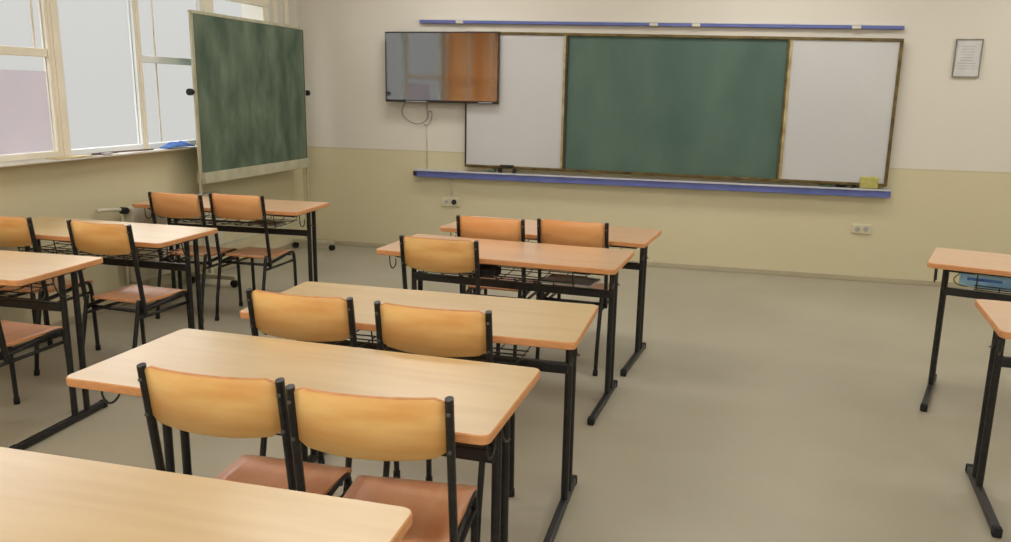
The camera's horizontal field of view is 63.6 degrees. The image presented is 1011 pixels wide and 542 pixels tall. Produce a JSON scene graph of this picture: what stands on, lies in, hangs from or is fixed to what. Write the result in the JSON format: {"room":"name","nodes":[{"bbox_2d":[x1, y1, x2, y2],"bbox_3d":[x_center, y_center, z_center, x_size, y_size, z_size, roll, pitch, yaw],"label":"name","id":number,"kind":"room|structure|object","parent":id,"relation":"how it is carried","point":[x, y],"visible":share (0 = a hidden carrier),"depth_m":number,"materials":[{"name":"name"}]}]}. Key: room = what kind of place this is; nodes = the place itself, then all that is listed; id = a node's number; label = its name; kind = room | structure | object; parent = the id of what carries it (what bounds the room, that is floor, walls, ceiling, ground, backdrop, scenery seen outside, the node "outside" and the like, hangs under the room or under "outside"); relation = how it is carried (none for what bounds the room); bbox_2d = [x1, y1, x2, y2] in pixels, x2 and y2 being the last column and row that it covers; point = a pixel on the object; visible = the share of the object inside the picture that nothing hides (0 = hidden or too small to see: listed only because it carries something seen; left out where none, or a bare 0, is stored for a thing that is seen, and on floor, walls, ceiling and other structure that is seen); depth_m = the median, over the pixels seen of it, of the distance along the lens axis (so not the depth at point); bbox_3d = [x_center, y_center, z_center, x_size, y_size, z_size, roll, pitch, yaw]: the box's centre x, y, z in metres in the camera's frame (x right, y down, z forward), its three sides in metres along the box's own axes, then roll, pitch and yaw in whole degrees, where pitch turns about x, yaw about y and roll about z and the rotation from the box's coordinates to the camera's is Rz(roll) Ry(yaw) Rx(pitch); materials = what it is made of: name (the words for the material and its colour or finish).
{"room":"classroom","nodes":[
{"label":"classroom","id":0,"kind":"room"},
{"bbox_2d":[0,0,304,324],"bbox_3d":[-3.567,-0.758,3.211,0.300,3.100,10.517,4,13,15],"label":"wall","id":1,"kind":"structure","parent":0,"point":[74,189],"depth_m":5.74,"materials":[{"name":"paint"}]},
{"bbox_2d":[0,0,60,161],"bbox_3d":[-3.068,-1.391,4.457,0.048,1.620,1.385,4,13,15],"label":"window","id":2,"kind":"structure","parent":1,"relation":"in","point":[24,34],"depth_m":5.00,"materials":[{"name":"beige paint"}]},
{"bbox_2d":[0,69,52,154],"bbox_3d":[-3.012,-0.932,4.784,0.002,0.495,0.845,4,13,15],"label":"window pane","id":3,"kind":"object","parent":2,"relation":"attached to","point":[25,124],"visible":1,"depth_m":5.00,"materials":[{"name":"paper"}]},
{"bbox_2d":[0,145,196,166],"bbox_3d":[-3.223,-0.433,3.892,0.170,0.014,8.450,4,13,15],"label":"windowsill","id":4,"kind":"structure","parent":1,"relation":"attached to","point":[34,161],"depth_m":5.32,"materials":[{"name":"paint"}]},
{"bbox_2d":[45,155,92,158],"bbox_3d":[-2.806,-0.734,5.244,0.090,0.006,0.300,4,13,15],"label":"paper sheet","id":5,"kind":"object","parent":4,"relation":"on","point":[72,156],"visible":1,"depth_m":5.24,"materials":[{"name":"beige paper"}]},
{"bbox_2d":[92,152,112,154],"bbox_3d":[-2.731,-0.796,5.517,0.110,0.014,0.080,4,13,15],"label":"case","id":6,"kind":"object","parent":4,"relation":"on","point":[105,153],"visible":0.68,"depth_m":5.49,"materials":[{"name":"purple plastic"}]},
{"bbox_2d":[91,151,117,154],"bbox_3d":[-2.712,-0.801,5.527,0.027,0.017,0.252,4,13,12],"label":"stick","id":7,"kind":"object","parent":4,"relation":"on","point":[98,153],"visible":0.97,"depth_m":5.46,"materials":[{"name":"brown wood"}]},
{"bbox_2d":[118,149,153,151],"bbox_3d":[-2.631,-0.859,5.804,0.012,0.010,0.304,7,14,24],"label":"pointer","id":8,"kind":"object","parent":4,"relation":"on","point":[139,149],"visible":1,"depth_m":5.79,"materials":[{"name":"brown wood"}]},
{"bbox_2d":[159,141,194,148],"bbox_3d":[-2.511,-0.971,6.234,0.098,0.047,0.306,4,13,15],"label":"cloth","id":9,"kind":"object","parent":4,"relation":"on","point":[169,145],"visible":1,"depth_m":6.17,"materials":[{"name":"blue fabric"}]},
{"bbox_2d":[56,0,143,155],"bbox_3d":[-2.774,-1.621,5.526,0.048,1.620,0.710,4,13,15],"label":"window","id":10,"kind":"structure","parent":1,"relation":"in","point":[98,39],"depth_m":5.59,"materials":[{"name":"white glass"}]},
{"bbox_2d":[45,0,288,155],"bbox_3d":[-3.075,-1.369,4.403,0.075,1.640,7.370,4,13,15],"label":"trim","id":11,"kind":"structure","parent":1,"relation":"attached to","point":[51,5],"depth_m":5.27,"materials":[{"name":"beige paint"}]},
{"bbox_2d":[137,0,200,148],"bbox_3d":[-2.573,-1.777,6.256,0.048,1.620,0.745,4,13,15],"label":"window","id":12,"kind":"structure","parent":1,"relation":"in","point":[163,24],"depth_m":6.25,"materials":[{"name":"white glass"}]},
{"bbox_2d":[50,238,304,326],"bbox_3d":[-3.443,0.746,3.494,0.012,0.045,10.505,4,13,15],"label":"baseboard","id":13,"kind":"structure","parent":1,"relation":"attached to","point":[72,318],"depth_m":6.40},
{"bbox_2d":[208,0,269,21],"bbox_3d":[-2.327,-1.969,7.150,0.048,1.620,0.950,4,13,15],"label":"window","id":14,"kind":"structure","parent":1,"relation":"in","point":[250,9],"depth_m":7.15,"materials":[{"name":"glass"}]},
{"bbox_2d":[0,243,1010,541],"bbox_3d":[0.775,1.178,2.432,9.352,0.200,11.117,4,13,15],"label":"floor","id":15,"kind":"structure","parent":0,"point":[753,407],"depth_m":4.05,"materials":[{"name":"beige laminate"}]},
{"bbox_2d":[0,320,66,404],"bbox_3d":[-2.322,0.297,3.711,0.410,0.872,0.511,4,13,15],"label":"chair","id":16,"kind":"object","parent":15,"relation":"on","point":[12,333],"visible":0.81,"depth_m":3.77,"materials":[{"name":"brown wood"}]},
{"bbox_2d":[0,216,100,375],"bbox_3d":[-2.670,0.087,4.641,0.410,0.872,0.511,4,13,13],"label":"chair","id":17,"kind":"object","parent":15,"relation":"on","point":[14,231],"visible":0.53,"depth_m":4.44,"materials":[{"name":"orange wood"}]},
{"bbox_2d":[0,250,107,449],"bbox_3d":[-2.584,0.326,3.811,1.252,0.760,0.582,4,13,12],"label":"school desk","id":18,"kind":"object","parent":15,"relation":"on","point":[17,268],"visible":0.91,"depth_m":3.75,"materials":[{"name":"wood"}]},
{"bbox_2d":[0,278,53,300],"bbox_3d":[-2.571,0.026,3.783,0.820,0.111,0.360,4,13,12],"label":"basket","id":19,"kind":"object","parent":18,"relation":"on","point":[2,298],"depth_m":3.72,"materials":[{"name":"metal"}]},
{"bbox_2d":[0,217,217,354],"bbox_3d":[-2.347,0.137,4.691,1.252,0.760,0.582,4,13,15],"label":"school desk","id":20,"kind":"object","parent":15,"relation":"on","point":[146,236],"visible":0.59,"depth_m":4.62,"materials":[{"name":"wood"}]},
{"bbox_2d":[17,241,178,261],"bbox_3d":[-2.332,-0.163,4.663,0.820,0.111,0.360,4,13,15],"label":"basket","id":21,"kind":"object","parent":20,"relation":"on","point":[40,248],"depth_m":4.59,"materials":[{"name":"metal"}]},
{"bbox_2d":[66,219,189,369],"bbox_3d":[-2.041,0.134,4.476,0.410,0.872,0.511,5,13,18],"label":"chair","id":22,"kind":"object","parent":15,"relation":"on","point":[94,238],"visible":0.87,"depth_m":4.27,"materials":[{"name":"orange wood"}]},
{"bbox_2d":[95,191,222,303],"bbox_3d":[-2.603,-0.195,6.243,0.122,0.734,1.325,4,13,15],"label":"radiator","id":23,"kind":"object","parent":15,"relation":"on","point":[135,215],"visible":0.23,"depth_m":5.97,"materials":[{"name":"metal"}]},
{"bbox_2d":[148,191,242,322],"bbox_3d":[-2.151,-0.133,5.686,0.410,0.872,0.511,4,13,15],"label":"chair","id":24,"kind":"object","parent":15,"relation":"on","point":[170,205],"visible":0.73,"depth_m":5.46,"materials":[{"name":"orange wood"}]},
{"bbox_2d":[0,447,412,541],"bbox_3d":[-0.860,0.851,1.553,1.252,0.760,0.582,4,13,14],"label":"school desk","id":25,"kind":"object","parent":15,"relation":"on","point":[44,497],"visible":1,"depth_m":1.58,"materials":[{"name":"wood"}]},
{"bbox_2d":[132,196,328,305],"bbox_3d":[-1.946,-0.104,5.822,1.252,0.760,0.582,4,13,12],"label":"school desk","id":26,"kind":"object","parent":15,"relation":"on","point":[280,208],"visible":0.59,"depth_m":5.78,"materials":[{"name":"wood"}]},
{"bbox_2d":[169,212,297,227],"bbox_3d":[-1.933,-0.404,5.794,0.820,0.111,0.360,4,13,12],"label":"basket","id":27,"kind":"object","parent":26,"relation":"on","point":[199,220],"depth_m":5.71,"materials":[{"name":"metal"}]},
{"bbox_2d":[247,220,285,225],"bbox_3d":[-1.670,-0.338,5.699,0.220,0.010,0.160,4,13,12],"label":"notebook","id":28,"kind":"object","parent":26,"relation":"in","point":[255,221],"visible":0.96,"depth_m":5.68,"materials":[{"name":"grey paper"}]},
{"bbox_2d":[136,362,351,497],"bbox_3d":[-0.696,0.633,2.307,0.410,0.872,0.511,4,13,13],"label":"chair","id":29,"kind":"object","parent":15,"relation":"on","point":[209,405],"visible":0.56,"depth_m":2.04,"materials":[{"name":"brown wood"}]},
{"bbox_2d":[208,193,296,320],"bbox_3d":[-1.736,-0.121,5.663,0.410,0.872,0.511,4,13,15],"label":"chair","id":30,"kind":"object","parent":15,"relation":"on","point":[235,207],"visible":0.91,"depth_m":5.46,"materials":[{"name":"orange wood"}]},
{"bbox_2d":[186,9,334,287],"bbox_3d":[-2.114,-1.089,7.111,0.458,2.125,1.810,4,13,15],"label":"chalkboard","id":31,"kind":"object","parent":15,"relation":"on","point":[249,93],"visible":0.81,"depth_m":6.88,"materials":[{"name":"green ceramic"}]},
{"bbox_2d":[197,158,309,183],"bbox_3d":[-2.166,-0.892,7.168,0.080,0.085,1.640,4,13,15],"label":"chalk tray","id":32,"kind":"object","parent":31,"relation":"on","point":[230,172],"depth_m":6.97,"materials":[{"name":"beige wood"}]},
{"bbox_2d":[66,329,539,541],"bbox_3d":[-0.581,0.670,2.401,1.252,0.760,0.582,5,13,16],"label":"school desk","id":33,"kind":"object","parent":15,"relation":"on","point":[486,395],"visible":0.72,"depth_m":2.36,"materials":[{"name":"brown wood"}]},
{"bbox_2d":[246,288,399,491],"bbox_3d":[-0.668,0.461,3.095,0.410,0.872,0.511,4,13,15],"label":"chair","id":34,"kind":"object","parent":15,"relation":"on","point":[287,316],"visible":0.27,"depth_m":2.81,"materials":[{"name":"orange wood"}]},
{"bbox_2d":[285,384,477,541],"bbox_3d":[-0.296,0.665,2.193,0.410,0.872,0.511,3,13,9],"label":"chair","id":35,"kind":"object","parent":15,"relation":"on","point":[378,428],"visible":0.78,"depth_m":1.93,"materials":[{"name":"orange wood"}]},
{"bbox_2d":[240,281,597,541],"bbox_3d":[-0.323,0.517,3.120,1.252,0.760,0.582,4,13,14],"label":"school desk","id":36,"kind":"object","parent":15,"relation":"on","point":[515,321],"visible":0.52,"depth_m":3.06,"materials":[{"name":"wood"}]},
{"bbox_2d":[308,330,530,364],"bbox_3d":[-0.308,0.217,3.091,0.820,0.111,0.360,4,13,14],"label":"basket","id":37,"kind":"object","parent":36,"relation":"on","point":[515,358],"depth_m":2.97,"materials":[{"name":"metal"}]},
{"bbox_2d":[374,300,514,541],"bbox_3d":[-0.197,0.500,2.956,0.410,0.872,0.511,4,13,15],"label":"chair","id":38,"kind":"object","parent":15,"relation":"on","point":[411,329],"visible":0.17,"depth_m":2.68,"materials":[{"name":"orange wood"}]},
{"bbox_2d":[399,235,499,354],"bbox_3d":[-0.269,0.226,4.199,0.410,0.872,0.511,5,13,17],"label":"chair","id":39,"kind":"object","parent":15,"relation":"on","point":[426,254],"visible":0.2,"depth_m":3.92,"materials":[{"name":"orange wood"}]},
{"bbox_2d":[456,215,537,356],"bbox_3d":[-0.031,0.083,4.871,0.410,0.872,0.511,5,13,18],"label":"chair","id":40,"kind":"object","parent":15,"relation":"on","point":[467,226],"visible":0.32,"depth_m":4.60,"materials":[{"name":"orange wood"}]},
{"bbox_2d":[376,234,633,424],"bbox_3d":[-0.013,0.268,4.279,1.252,0.760,0.582,5,13,18],"label":"school desk","id":41,"kind":"object","parent":15,"relation":"on","point":[586,261],"visible":0.75,"depth_m":4.18,"materials":[{"name":"brown wood"}]},
{"bbox_2d":[416,269,474,274],"bbox_3d":[-0.292,-0.017,4.317,0.300,0.013,0.210,5,13,16],"label":"paper stack","id":42,"kind":"object","parent":41,"relation":"in","point":[473,271],"visible":0.21,"depth_m":4.21,"materials":[{"name":"white paper"}]},
{"bbox_2d":[480,264,500,277],"bbox_3d":[-0.085,-0.007,4.206,0.117,0.057,0.121,5,13,18],"label":"glove","id":43,"kind":"object","parent":41,"relation":"in","point":[484,269],"visible":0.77,"depth_m":4.17,"materials":[{"name":"fabric"}]},
{"bbox_2d":[422,264,589,287],"bbox_3d":[0.005,-0.032,4.250,0.820,0.111,0.360,5,13,18],"label":"basket","id":44,"kind":"object","parent":41,"relation":"on","point":[442,274],"depth_m":4.15,"materials":[{"name":"metal"}]},
{"bbox_2d":[540,273,600,287],"bbox_3d":[0.326,0.048,4.091,0.260,0.012,0.180,7,14,24],"label":"notebook","id":45,"kind":"object","parent":41,"relation":"in","point":[585,282],"visible":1,"depth_m":4.07,"materials":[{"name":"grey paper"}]},
{"bbox_2d":[440,216,661,376],"bbox_3d":[0.258,0.119,4.980,1.252,0.760,0.582,6,13,20],"label":"school desk","id":46,"kind":"object","parent":15,"relation":"on","point":[619,237],"visible":0.39,"depth_m":4.84,"materials":[{"name":"wood"}]},
{"bbox_2d":[535,218,608,375],"bbox_3d":[0.428,0.106,4.799,0.410,0.872,0.511,5,13,18],"label":"chair","id":47,"kind":"object","parent":15,"relation":"on","point":[558,232],"visible":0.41,"depth_m":4.54,"materials":[{"name":"orange wood"}]},
{"bbox_2d":[920,248,1010,411],"bbox_3d":[2.763,0.368,4.043,1.252,0.760,0.582,8,14,31],"label":"school desk","id":48,"kind":"object","parent":15,"relation":"on","point":[949,260],"visible":0.98,"depth_m":4.24,"materials":[{"name":"metal"}]},
{"bbox_2d":[953,273,1010,290],"bbox_3d":[2.439,0.030,4.151,0.267,0.096,0.173,8,14,31],"label":"packet","id":49,"kind":"object","parent":48,"relation":"in","point":[965,280],"visible":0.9,"depth_m":4.09,"materials":[{"name":"blue plastic"}]},
{"bbox_2d":[974,274,1010,293],"bbox_3d":[2.788,0.069,4.010,0.820,0.111,0.360,8,14,31],"label":"basket","id":50,"kind":"object","parent":48,"relation":"on","point":[976,285],"depth_m":4.06,"materials":[{"name":"metal"}]},
{"bbox_2d":[965,299,1010,537],"bbox_3d":[2.417,0.597,2.971,1.252,0.760,0.582,5,13,20],"label":"school desk","id":51,"kind":"object","parent":15,"relation":"on","point":[997,314],"visible":1,"depth_m":3.22,"materials":[{"name":"metal"}]},
{"bbox_2d":[297,0,1010,282],"bbox_3d":[2.209,-1.529,7.184,9.352,3.100,0.300,4,13,15],"label":"wall","id":52,"kind":"structure","parent":0,"point":[949,175],"depth_m":7.28,"materials":[{"name":"paint"}]},
{"bbox_2d":[426,104,427,168],"bbox_3d":[-0.758,-1.302,7.885,0.012,0.624,0.010,4,13,15],"label":"conduit","id":53,"kind":"object","parent":52,"relation":"attached to","point":[426,104],"visible":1,"depth_m":7.87,"materials":[{"name":"white plastic"}]},
{"bbox_2d":[385,31,499,103],"bbox_3d":[-0.591,-1.909,7.647,1.116,0.645,0.118,4,13,15],"label":"television","id":54,"kind":"object","parent":52,"relation":"attached to","point":[458,66],"visible":1,"depth_m":7.59,"materials":[{"name":"black plastic"}]},
{"bbox_2d":[402,102,431,125],"bbox_3d":[-0.856,-1.512,7.825,0.306,0.234,0.055,4,13,15],"label":"cable","id":55,"kind":"object","parent":54,"relation":"hanging from","point":[405,102],"visible":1,"depth_m":7.84,"materials":[{"name":"plastic"}]},
{"bbox_2d":[442,197,459,206],"bbox_3d":[-0.534,-0.675,7.953,0.190,0.090,0.021,4,13,15],"label":"wall socket","id":56,"kind":"object","parent":52,"relation":"attached to","point":[446,201],"visible":1,"depth_m":7.95,"materials":[{"name":"plastic"}]},
{"bbox_2d":[305,238,985,289],"bbox_3d":[2.142,-0.005,7.364,8.752,0.045,0.012,4,13,15],"label":"baseboard","id":57,"kind":"structure","parent":52,"relation":"attached to","point":[336,242],"depth_m":7.28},
{"bbox_2d":[413,169,891,197],"bbox_3d":[1.179,-0.808,7.410,4.280,0.070,0.098,4,13,15],"label":"ledge","id":58,"kind":"object","parent":52,"relation":"attached to","point":[507,176],"visible":1,"depth_m":7.33,"materials":[{"name":"blue paint"}]},
{"bbox_2d":[498,165,515,172],"bbox_3d":[0.016,-0.964,7.692,0.170,0.075,0.050,4,13,15],"label":"eraser","id":59,"kind":"object","parent":58,"relation":"on","point":[501,166],"visible":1,"depth_m":7.67,"materials":[{"name":"black fabric"}]},
{"bbox_2d":[819,184,831,186],"bbox_3d":[2.747,-0.734,6.984,0.100,0.022,0.022,4,13,15],"label":"marker pen","id":60,"kind":"object","parent":58,"relation":"on","point":[822,185],"visible":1,"depth_m":6.98,"materials":[{"name":"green plastic"}]},
{"bbox_2d":[859,176,878,188],"bbox_3d":[3.074,-0.749,6.896,0.145,0.100,0.070,4,13,15],"label":"sponge","id":61,"kind":"object","parent":58,"relation":"on","point":[865,182],"visible":1,"depth_m":6.86,"materials":[{"name":"yellow plastic"}]},
{"bbox_2d":[419,19,904,29],"bbox_3d":[1.217,-2.163,7.134,4.190,0.102,0.050,4,13,15],"label":"rail","id":62,"kind":"object","parent":52,"relation":"attached to","point":[450,21],"visible":1,"depth_m":7.07,"materials":[{"name":"metal"}]},
{"bbox_2d":[464,32,903,186],"bbox_3d":[1.427,-1.466,7.212,3.727,1.266,0.076,4,13,15],"label":"board","id":63,"kind":"object","parent":52,"relation":"attached to","point":[819,110],"visible":0.93,"depth_m":7.14,"materials":[{"name":"ceramic"}]},
{"bbox_2d":[851,224,871,233],"bbox_3d":[3.072,-0.361,7.029,0.160,0.084,0.017,4,13,15],"label":"wall socket","id":64,"kind":"object","parent":52,"relation":"attached to","point":[856,228],"visible":1,"depth_m":7.03,"materials":[{"name":"plastic"}]},
{"bbox_2d":[951,39,983,77],"bbox_3d":[3.721,-1.713,6.559,0.196,0.300,0.020,4,13,15],"label":"wall frame","id":65,"kind":"object","parent":52,"relation":"attached to","point":[968,52],"visible":1,"depth_m":6.56,"materials":[{"name":"white paper"}]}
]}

